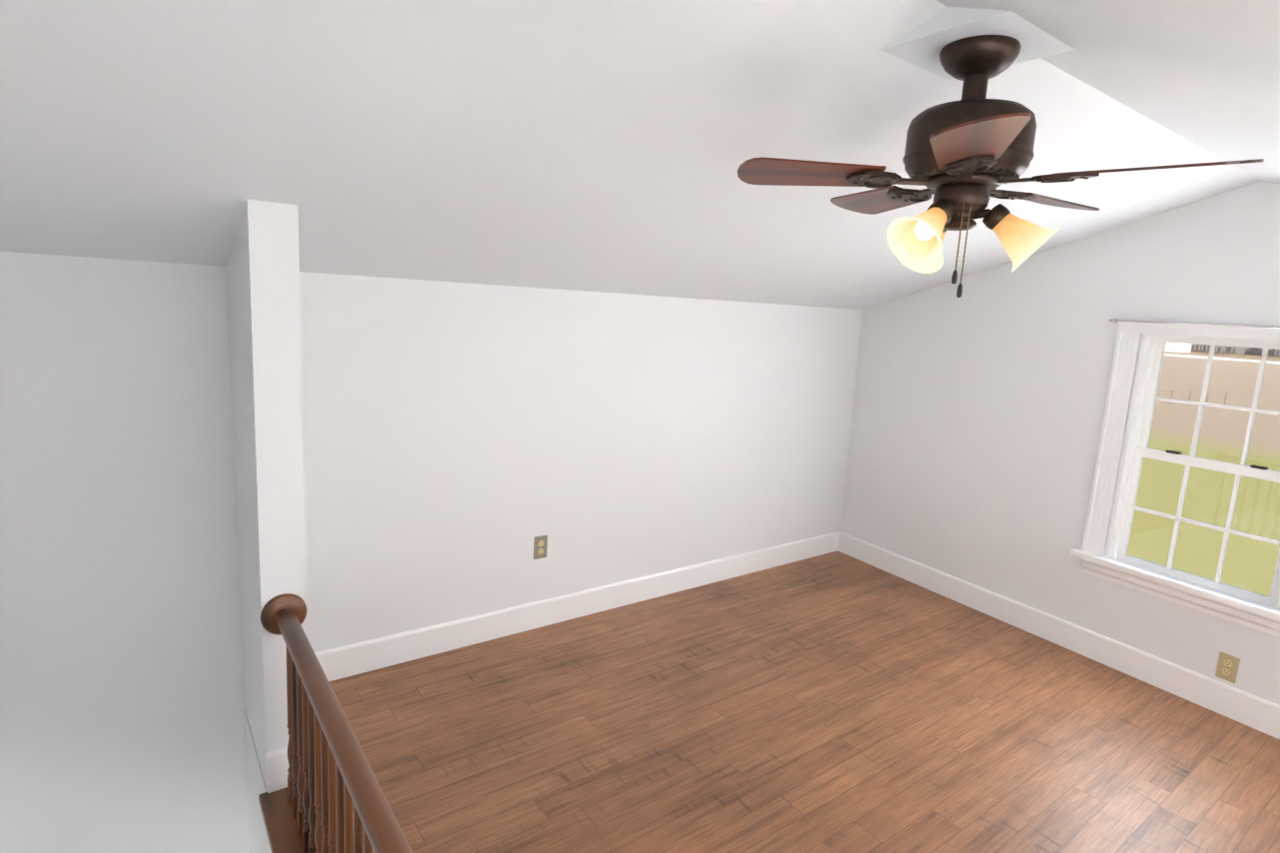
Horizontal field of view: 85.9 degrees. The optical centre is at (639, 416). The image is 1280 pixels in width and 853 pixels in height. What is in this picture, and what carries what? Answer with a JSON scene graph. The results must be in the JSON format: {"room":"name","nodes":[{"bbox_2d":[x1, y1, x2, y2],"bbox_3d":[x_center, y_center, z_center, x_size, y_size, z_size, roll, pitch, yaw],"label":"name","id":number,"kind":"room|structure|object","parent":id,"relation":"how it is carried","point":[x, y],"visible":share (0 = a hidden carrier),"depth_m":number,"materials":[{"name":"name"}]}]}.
{"room":"empty loft room","nodes":[
{"label":"empty loft room","id":0,"kind":"room"},
{"bbox_2d":[226,199,307,852],"bbox_3d":[-0.921,1.483,2.120,0.204,5.950,2.970,-3,11,-36],"label":"wall","id":1,"kind":"structure","parent":0,"point":[263,283],"depth_m":2.52,"materials":[{"name":"paint"}]},
{"bbox_2d":[0,251,862,852],"bbox_3d":[-0.414,1.149,4.376,5.890,5.950,0.220,-3,11,-36],"label":"wall","id":2,"kind":"structure","parent":0,"point":[465,445],"depth_m":3.28,"materials":[{"name":"paint"}]},
{"bbox_2d":[534,535,548,559],"bbox_3d":[-0.581,0.767,4.031,0.084,0.136,0.010,-3,11,-36],"label":"electrical outlet","id":3,"kind":"object","parent":2,"relation":"attached to","point":[540,546],"visible":1,"depth_m":4.03,"materials":[{"name":"beige plastic"}]},
{"bbox_2d":[314,538,809,680],"bbox_3d":[-0.182,1.151,4.401,3.806,0.162,0.016,-3,11,-36],"label":"baseboard","id":4,"kind":"structure","parent":2,"relation":"attached to","point":[368,655],"depth_m":4.08,"materials":[{"name":"white wood"}]},
{"bbox_2d":[0,0,1279,309],"bbox_3d":[1.167,-0.655,2.031,6.020,1.087,5.380,-3,11,-36],"label":"ceiling","id":5,"kind":"structure","parent":0,"point":[605,146],"depth_m":2.06,"materials":[{"name":"paint"}]},
{"bbox_2d":[736,34,1264,297],"bbox_3d":[0.913,-0.649,1.875,1.145,0.649,1.170,-3,11,-36],"label":"fan","id":6,"kind":"object","parent":5,"relation":"hanging from","point":[967,154],"visible":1,"depth_m":1.80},
{"bbox_2d":[328,550,1279,852],"bbox_3d":[1.031,1.775,2.403,5.840,0.300,5.250,-3,11,-36],"label":"floor","id":7,"kind":"structure","parent":0,"point":[836,702],"depth_m":3.18,"materials":[{"name":"brown wood"}]},
{"bbox_2d":[258,786,308,852],"bbox_3d":[-1.121,1.644,1.601,0.995,0.034,2.091,-3,11,-36],"label":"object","id":8,"kind":"structure","parent":7,"relation":"attached to","point":[281,825],"depth_m":2.49,"materials":[{"name":"brown wood"}]},
{"bbox_2d":[260,593,412,852],"bbox_3d":[-0.857,1.971,1.867,0.342,2.495,2.086,-3,11,-36],"label":"stair railing","id":9,"kind":"object","parent":7,"relation":"on","point":[326,757],"visible":1,"depth_m":2.08,"materials":[{"name":"brown wood"}]},
{"bbox_2d":[839,180,1279,704],"bbox_3d":[3.116,0.165,3.525,0.190,3.350,5.800,-2,11,-32],"label":"wall","id":10,"kind":"structure","parent":0,"point":[977,413],"depth_m":4.32,"materials":[{"name":"paint"}]},
{"bbox_2d":[809,531,1279,738],"bbox_3d":[2.902,1.427,3.763,0.385,0.162,4.778,-3,11,-36],"label":"baseboard","id":11,"kind":"structure","parent":10,"relation":"attached to","point":[1247,709],"depth_m":4.16,"materials":[{"name":"white wood"}]},
{"bbox_2d":[1069,321,1279,637],"bbox_3d":[3.026,0.270,3.647,0.282,1.494,1.095,-2,11,-32],"label":"window","id":12,"kind":"structure","parent":10,"relation":"in","point":[1215,597],"depth_m":3.81,"materials":[{"name":"white"}]},
{"bbox_2d":[1108,318,1279,328],"bbox_3d":[2.960,-0.458,3.472,0.032,0.028,1.078,-2,11,-32],"label":"curtain rod","id":13,"kind":"object","parent":10,"relation":"attached to","point":[1114,320],"visible":0.98,"depth_m":3.57,"materials":[{"name":"silver metal"}]},
{"bbox_2d":[1215,650,1240,682],"bbox_3d":[3.032,1.296,3.550,0.010,0.136,0.084,-2,11,-32],"label":"electrical outlet","id":14,"kind":"object","parent":10,"relation":"attached to","point":[1227,667],"visible":1,"depth_m":3.55,"materials":[{"name":"beige plastic"}]},
{"label":"outside","id":15,"kind":"structure","parent":0,"visible":0},
{"bbox_2d":[1126,349,1279,596],"bbox_3d":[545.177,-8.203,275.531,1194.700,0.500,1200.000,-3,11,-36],"label":"window panes","id":16,"kind":"structure","parent":15,"point":[1223,381],"depth_m":25.42,"materials":[{"name":"clear glass"}]},
{"bbox_2d":[1165,342,1191,352],"bbox_3d":[171.308,-25.118,223.301,18.800,8.782,9.183,-3,11,-36],"label":"sky","id":17,"kind":"structure","parent":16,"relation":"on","point":[1178,345],"depth_m":217.06,"materials":[{"name":"white"}]},
{"bbox_2d":[1168,390,1227,405],"bbox_3d":[32.560,-0.982,47.304,26.582,1.400,8.627,-3,11,-36],"label":"fence","id":18,"kind":"object","parent":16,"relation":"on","point":[1189,396],"depth_m":51.98,"materials":[{"name":"brown"}]},
{"bbox_2d":[1190,343,1279,356],"bbox_3d":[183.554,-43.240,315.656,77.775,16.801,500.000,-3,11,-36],"label":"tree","id":19,"kind":"object","parent":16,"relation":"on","point":[1240,350],"depth_m":272.73,"materials":[{"name":"plant"}]}
]}

